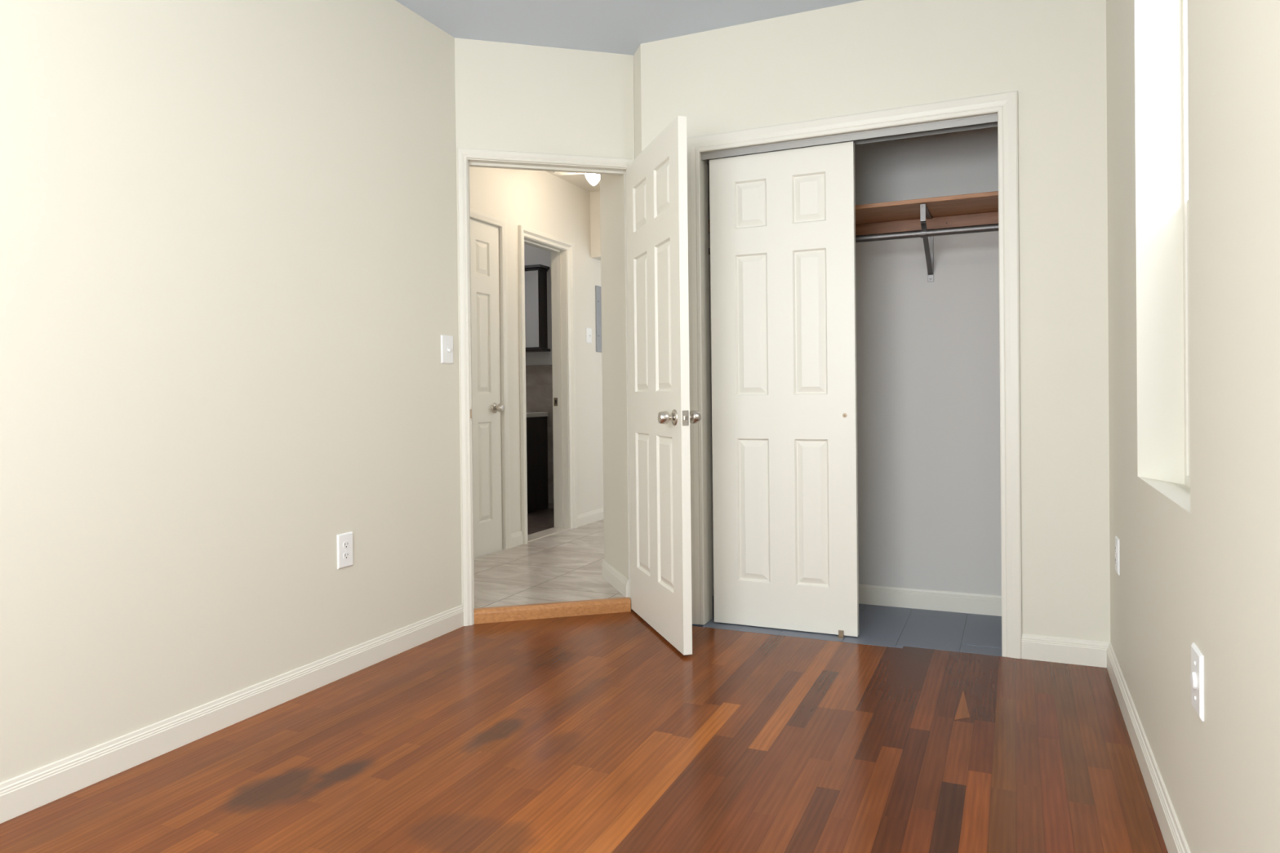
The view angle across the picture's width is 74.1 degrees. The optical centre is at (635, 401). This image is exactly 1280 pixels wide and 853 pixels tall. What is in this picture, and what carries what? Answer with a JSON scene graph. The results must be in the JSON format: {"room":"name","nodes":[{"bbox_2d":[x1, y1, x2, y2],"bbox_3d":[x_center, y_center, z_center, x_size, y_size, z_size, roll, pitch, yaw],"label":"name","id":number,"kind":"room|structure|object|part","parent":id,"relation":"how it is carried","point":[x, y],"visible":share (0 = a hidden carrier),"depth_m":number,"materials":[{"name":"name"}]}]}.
{"room":"empty bedroom","nodes":[
{"label":"empty bedroom","id":0,"kind":"room"},
{"bbox_2d":[0,0,462,782],"bbox_3d":[-1.609,-0.280,1.950,0.100,2.561,4.052,0,0,24],"label":"wall","id":1,"kind":"structure","parent":0,"point":[228,270],"depth_m":2.55,"materials":[{"name":"beige paint"}]},
{"bbox_2d":[0,604,463,823],"bbox_3d":[-1.542,0.954,1.940,0.014,0.090,3.860,0,0,24],"label":"baseboard","id":2,"kind":"structure","parent":1,"relation":"attached to","point":[25,793],"depth_m":2.50,"materials":[{"name":"white wood"}]},
{"bbox_2d":[336,531,353,569],"bbox_3d":[-1.046,0.536,3.060,0.008,0.124,0.078,0,0,24],"label":"wall outlet","id":3,"kind":"object","parent":1,"relation":"attached to","point":[344,540],"visible":1,"depth_m":3.05,"materials":[{"name":"white plastic"}]},
{"bbox_2d":[342,541,349,548],"bbox_3d":[-1.044,0.516,3.058,0.002,0.025,0.029,0,0,24],"label":"receptacle","id":4,"kind":"object","parent":3,"relation":"attached to","point":[345,544],"depth_m":3.06,"materials":[{"name":"white plastic"}]},
{"bbox_2d":[343,551,349,559],"bbox_3d":[-1.044,0.555,3.059,0.002,0.025,0.029,0,0,24],"label":"receptacle","id":5,"kind":"object","parent":3,"relation":"attached to","point":[346,554],"depth_m":3.06,"materials":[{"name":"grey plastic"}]},
{"bbox_2d":[440,334,453,364],"bbox_3d":[-0.796,-0.223,3.616,0.021,0.121,0.083,0,0,24],"label":"light switch","id":6,"kind":"object","parent":1,"relation":"attached to","point":[446,341],"visible":1,"depth_m":3.61,"materials":[{"name":"white plastic"}]},
{"bbox_2d":[469,166,603,549],"bbox_3d":[-0.550,-0.303,5.994,0.122,2.520,4.900,0,0,24],"label":"wall","id":7,"kind":"structure","parent":0,"point":[541,201],"depth_m":5.86,"materials":[{"name":"beige paint"}]},
{"bbox_2d":[470,218,505,558],"bbox_3d":[-0.944,-0.077,4.955,0.100,1.992,0.608,0,0,24],"label":"door","id":8,"kind":"structure","parent":7,"relation":"in","point":[487,407],"depth_m":5.10,"materials":[{"name":"white wood"}]},
{"bbox_3d":[-0.826,0.038,5.157,0.050,0.051,0.051,0,0,24],"label":"knob","id":9,"kind":"part","parent":8,"relation":"part of","materials":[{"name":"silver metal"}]},
{"bbox_2d":[470,207,511,549],"bbox_3d":[-0.940,-0.106,4.954,0.016,2.042,0.720,0,0,24],"label":"door frame","id":10,"kind":"structure","parent":7,"relation":"attached to","point":[475,214],"depth_m":5.25,"materials":[{"name":"white wood"}]},
{"bbox_2d":[511,530,523,547],"bbox_3d":[-0.752,0.868,5.359,0.014,0.083,0.157,0,0,24],"label":"baseboard","id":11,"kind":"structure","parent":7,"relation":"attached to","point":[517,538],"depth_m":5.35,"materials":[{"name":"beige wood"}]},
{"bbox_2d":[517,225,577,543],"bbox_3d":[-0.637,-0.113,5.766,0.148,2.035,0.718,0,0,24],"label":"door frame","id":12,"kind":"structure","parent":7,"relation":"attached to","point":[522,231],"depth_m":6.01,"materials":[{"name":"white wood"}]},
{"bbox_3d":[-0.567,0.000,6.037,0.032,0.058,0.002,0,0,24],"label":"strike plate","id":13,"kind":"part","parent":12,"relation":"part of","materials":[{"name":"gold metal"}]},
{"bbox_2d":[586,327,591,343],"bbox_3d":[-0.339,-0.493,6.295,0.021,0.113,0.085,0,0,24],"label":"light switch","id":14,"kind":"object","parent":7,"relation":"attached to","point":[588,331],"visible":1,"depth_m":6.29,"materials":[{"name":"white plastic"}]},
{"bbox_2d":[577,507,604,526],"bbox_3d":[0.026,0.846,7.099,0.014,0.083,2.239,0,0,24],"label":"baseboard","id":15,"kind":"structure","parent":7,"relation":"attached to","point":[596,515],"depth_m":6.28,"materials":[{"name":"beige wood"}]},
{"bbox_2d":[595,285,601,351],"bbox_3d":[-0.220,-0.631,6.565,0.019,0.500,0.360,0,0,24],"label":"breaker panel","id":16,"kind":"object","parent":7,"relation":"attached to","point":[597,289],"visible":0.31,"depth_m":6.43,"materials":[{"name":"grey metal"}]},
{"bbox_2d":[524,244,552,365],"bbox_3d":[-1.055,-0.297,7.331,1.891,2.500,0.100,0,0,24],"label":"wall","id":17,"kind":"structure","parent":0,"point":[532,255],"depth_m":7.14,"materials":[{"name":"white paint"}]},
{"bbox_2d":[524,264,550,352],"bbox_3d":[-1.049,-0.775,7.182,0.660,0.712,0.155,0,0,24],"label":"medicine cabinet","id":18,"kind":"object","parent":17,"relation":"attached to","point":[535,275],"visible":0.47,"depth_m":7.04,"materials":[{"name":"brown wood"}]},
{"bbox_3d":[-1.071,-0.769,7.135,0.589,0.640,0.009,0,0,24],"label":"mirror door","id":19,"kind":"part","parent":18,"relation":"part of","materials":[{"name":"silver metal"}]},
{"bbox_3d":[-1.053,-1.111,7.180,0.660,0.040,0.155,0,0,24],"label":"cornice","id":20,"kind":"part","parent":18,"relation":"part of","materials":[{"name":"brown wood"}]},
{"bbox_2d":[525,364,554,508],"bbox_3d":[-1.071,0.295,7.285,1.891,1.207,0.010,0,0,24],"label":"wall tile","id":21,"kind":"structure","parent":17,"relation":"attached to","point":[539,378],"depth_m":7.13,"materials":[{"name":"beige tile"}]},
{"bbox_2d":[527,508,554,534],"bbox_3d":[-1.453,0.953,6.421,1.891,0.082,1.914,0,0,24],"label":"floor","id":22,"kind":"structure","parent":0,"point":[542,520],"depth_m":6.43,"materials":[{"name":"tile"}]},
{"bbox_2d":[526,412,548,513],"bbox_3d":[-1.194,0.498,7.035,0.777,0.812,0.549,0,0,24],"label":"bathroom vanity","id":23,"kind":"object","parent":22,"relation":"on","point":[536,422],"visible":0.07,"depth_m":6.97,"materials":[{"name":"brown wood"}]},
{"bbox_2d":[526,412,548,417],"bbox_3d":[-1.193,0.110,7.044,0.777,0.036,0.523,0,0,24],"label":"countertop","id":24,"kind":"structure","parent":23,"relation":"on","point":[528,414],"depth_m":6.97,"materials":[{"name":"white stone"}]},
{"bbox_2d":[527,527,569,542],"bbox_3d":[-0.642,0.915,5.770,0.130,0.031,0.570,0,0,24],"label":"threshold","id":25,"kind":"object","parent":22,"relation":"on","point":[553,531],"visible":0.52,"depth_m":5.79,"materials":[{"name":"beige stone"}]},
{"bbox_2d":[454,37,634,605],"bbox_3d":[-0.397,-0.308,3.850,0.806,2.561,0.100,-1,0,-15],"label":"wall","id":26,"kind":"structure","parent":0,"point":[514,97],"depth_m":3.79,"materials":[{"name":"beige paint"}]},
{"bbox_2d":[457,147,633,626],"bbox_3d":[-0.390,-0.068,3.845,0.801,2.080,0.115,-1,0,-15],"label":"door frame","id":27,"kind":"structure","parent":26,"relation":"attached to","point":[463,154],"depth_m":3.70,"materials":[{"name":"white wood"}]},
{"bbox_2d":[474,519,624,608],"bbox_3d":[0.586,0.946,5.502,2.337,0.105,4.700,0,0,24],"label":"floor","id":28,"kind":"structure","parent":0,"point":[565,566],"depth_m":4.55,"materials":[{"name":"beige tile"}]},
{"bbox_2d":[546,171,599,191],"bbox_3d":[0.544,-1.611,5.488,2.567,0.080,4.900,0,0,24],"label":"ceiling","id":29,"kind":"structure","parent":0,"point":[580,180],"depth_m":6.02,"materials":[{"name":"beige paint"}]},
{"bbox_2d":[553,171,599,185],"bbox_3d":[-0.273,-1.444,5.240,0.432,0.232,0.432,0,0,24],"label":"ceiling light","id":30,"kind":"object","parent":29,"relation":"hanging from","point":[593,179],"visible":0.17,"depth_m":5.19,"materials":[{"name":"white glass"}]},
{"bbox_3d":[-0.394,-1.417,5.224,0.225,0.017,0.072,-1,0,9],"label":"blade","id":31,"kind":"part","parent":30,"relation":"part of","materials":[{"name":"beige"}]},
{"bbox_3d":[-0.258,-1.381,5.203,0.103,0.106,0.103,0,0,24],"label":"glass globe","id":32,"kind":"part","parent":30,"relation":"part of","materials":[{"name":"white glass"}]},
{"bbox_2d":[0,605,1168,852],"bbox_3d":[-0.287,1.027,1.672,2.560,0.081,5.387,0,0,24],"label":"floor","id":33,"kind":"structure","parent":0,"point":[589,733],"depth_m":2.31,"materials":[{"name":"brown wood"}]},
{"bbox_2d":[473,596,631,624],"bbox_3d":[-0.372,0.943,3.839,0.714,0.058,0.046,-1,0,-15],"label":"wooden threshold","id":34,"kind":"object","parent":33,"relation":"on","point":[615,605],"visible":0.93,"depth_m":3.82,"materials":[{"name":"brown wood"}]},
{"bbox_2d":[590,191,600,260],"bbox_3d":[0.557,-1.334,6.396,1.587,0.489,0.838,0,0,24],"label":"wall","id":35,"kind":"structure","parent":0,"point":[595,229],"depth_m":6.32,"materials":[{"name":"beige paint"}]},
{"bbox_2d":[395,0,862,55],"bbox_3d":[-0.205,-1.626,1.906,2.765,0.100,5.150,0,0,24],"label":"ceiling","id":36,"kind":"structure","parent":0,"point":[610,26],"depth_m":3.50,"materials":[{"name":"white paint"}]},
{"bbox_2d":[600,44,713,609],"bbox_3d":[0.079,-0.317,4.284,0.611,2.561,0.948,0,0,24],"label":"wall","id":37,"kind":"structure","parent":0,"point":[613,224],"depth_m":4.14,"materials":[{"name":"beige paint"}]},
{"bbox_2d":[601,559,629,597],"bbox_3d":[-0.109,0.869,4.245,0.097,0.083,0.619,-1,0,-6],"label":"baseboard","id":38,"kind":"structure","parent":37,"relation":"attached to","point":[609,573],"depth_m":4.15,"materials":[{"name":"white wood"}]},
{"bbox_2d":[626,115,701,655],"bbox_3d":[0.085,-0.061,3.563,0.164,2.036,0.766,-1,0,-16],"label":"door","id":39,"kind":"structure","parent":37,"relation":"in","point":[660,415],"depth_m":3.45,"materials":[{"name":"white wood"}]},
{"bbox_3d":[0.115,0.061,3.260,0.050,0.051,0.051,-1,0,-16],"label":"knob","id":40,"kind":"part","parent":39,"relation":"part of","materials":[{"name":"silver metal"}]},
{"bbox_3d":[0.189,0.061,3.206,0.025,0.058,0.002,-1,0,-16],"label":"latch plate","id":41,"kind":"part","parent":39,"relation":"part of","materials":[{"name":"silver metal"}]},
{"bbox_3d":[0.223,0.059,3.291,0.050,0.051,0.051,-1,0,-16],"label":"knob","id":42,"kind":"part","parent":39,"relation":"part of","materials":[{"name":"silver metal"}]},
{"bbox_2d":[712,595,1001,652],"bbox_3d":[0.970,0.959,3.696,1.498,0.003,0.665,0,0,24],"label":"floor","id":43,"kind":"structure","parent":0,"point":[878,625],"depth_m":3.56,"materials":[{"name":"grey tile"}]},
{"bbox_2d":[837,630,844,638],"bbox_3d":[0.843,0.948,3.471,0.020,0.026,0.060,0,0,24],"label":"floor guide","id":44,"kind":"object","parent":43,"relation":"on","point":[841,633],"visible":1,"depth_m":3.46,"materials":[{"name":"gold metal"}]},
{"bbox_2d":[640,0,1110,642],"bbox_3d":[0.886,-0.320,3.458,1.817,2.561,0.100,0,0,24],"label":"wall","id":45,"kind":"structure","parent":0,"point":[864,55],"depth_m":3.15,"materials":[{"name":"beige paint"}]},
{"bbox_2d":[701,113,997,164],"bbox_3d":[0.839,-1.067,3.468,1.182,0.030,0.077,0,0,24],"label":"door track","id":46,"kind":"object","parent":45,"relation":"attached to","point":[988,121],"visible":0.77,"depth_m":3.40,"materials":[{"name":"silver metal"}]},
{"bbox_2d":[709,141,858,636],"bbox_3d":[0.618,-0.060,3.577,0.614,2.034,0.036,0,0,24],"label":"door","id":47,"kind":"structure","parent":46,"relation":"hanging from","point":[783,222],"depth_m":3.56,"materials":[{"name":"white wood"}]},
{"bbox_2d":[686,90,1022,658],"bbox_3d":[0.827,-0.094,3.425,1.319,2.112,0.016,0,0,24],"label":"door frame","id":48,"kind":"structure","parent":45,"relation":"attached to","point":[1005,104],"depth_m":3.19,"materials":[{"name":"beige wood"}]},
{"bbox_2d":[1021,633,1110,667],"bbox_3d":[1.574,0.911,3.104,0.291,0.090,0.014,0,0,24],"label":"baseboard","id":49,"kind":"structure","parent":45,"relation":"attached to","point":[1034,647],"depth_m":3.10,"materials":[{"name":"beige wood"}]},
{"bbox_2d":[854,126,1001,595],"bbox_3d":[1.158,-0.327,4.014,1.600,2.561,0.100,0,0,24],"label":"wall","id":50,"kind":"structure","parent":0,"point":[928,354],"depth_m":3.88,"materials":[{"name":"grey paint"}]},
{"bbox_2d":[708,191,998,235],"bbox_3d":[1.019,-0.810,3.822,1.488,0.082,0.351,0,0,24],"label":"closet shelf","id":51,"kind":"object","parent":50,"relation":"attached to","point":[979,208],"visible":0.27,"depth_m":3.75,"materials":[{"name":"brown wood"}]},
{"bbox_2d":[920,203,933,282],"bbox_3d":[1.277,-0.690,3.716,0.027,0.288,0.338,0,0,24],"label":"shelf bracket","id":52,"kind":"object","parent":50,"relation":"attached to","point":[924,211],"visible":0.93,"depth_m":3.75,"materials":[{"name":"grey metal"}]},
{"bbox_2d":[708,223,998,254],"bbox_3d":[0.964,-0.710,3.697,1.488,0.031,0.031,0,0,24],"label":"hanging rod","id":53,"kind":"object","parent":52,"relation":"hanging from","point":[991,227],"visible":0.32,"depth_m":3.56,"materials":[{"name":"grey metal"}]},
{"bbox_3d":[1.272,-0.797,3.707,0.022,0.074,0.317,0,0,24],"label":"shelf arm","id":54,"kind":"part","parent":52,"relation":"part of","materials":[{"name":"grey metal"}]},
{"bbox_3d":[1.346,-0.660,3.869,0.027,0.225,0.004,0,0,24],"label":"wall plate","id":55,"kind":"part","parent":52,"relation":"part of","materials":[{"name":"grey metal"}]},
{"bbox_2d":[858,584,1001,616],"bbox_3d":[1.108,0.909,3.991,1.490,0.090,0.014,0,0,24],"label":"baseboard","id":56,"kind":"structure","parent":50,"relation":"attached to","point":[897,597],"depth_m":3.88,"materials":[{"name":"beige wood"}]},
{"bbox_2d":[1106,0,1279,852],"bbox_3d":[1.019,-0.305,1.375,0.125,2.561,5.150,0,0,24],"label":"wall","id":57,"kind":"structure","parent":0,"point":[1200,562],"depth_m":1.53,"materials":[{"name":"beige paint"}]},
{"bbox_2d":[1115,535,1119,575],"bbox_3d":[1.587,0.506,2.796,0.008,0.118,0.078,0,0,24],"label":"wall outlet","id":58,"kind":"object","parent":57,"relation":"attached to","point":[1117,540],"visible":1,"depth_m":2.77,"materials":[{"name":"white plastic"}]},
{"bbox_2d":[1106,643,1191,852],"bbox_3d":[0.829,0.934,1.098,0.014,0.090,4.260,0,0,24],"label":"baseboard","id":59,"kind":"structure","parent":57,"relation":"attached to","point":[1171,831],"depth_m":2.12,"materials":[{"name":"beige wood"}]},
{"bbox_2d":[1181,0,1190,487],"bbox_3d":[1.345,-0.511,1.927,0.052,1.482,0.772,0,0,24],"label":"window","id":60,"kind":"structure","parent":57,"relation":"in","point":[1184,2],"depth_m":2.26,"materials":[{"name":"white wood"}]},
{"bbox_3d":[1.338,-0.165,1.934,0.020,0.733,0.716,0,0,24],"label":"sash","id":61,"kind":"part","parent":60,"relation":"part of","materials":[{"name":"white plastic"}]},
{"bbox_2d":[1190,642,1204,721],"bbox_3d":[1.037,0.517,1.571,0.012,0.120,0.088,0,0,24],"label":"wall jack","id":62,"kind":"object","parent":57,"relation":"attached to","point":[1197,677],"visible":1,"depth_m":1.55,"materials":[{"name":"white plastic"}]}
]}

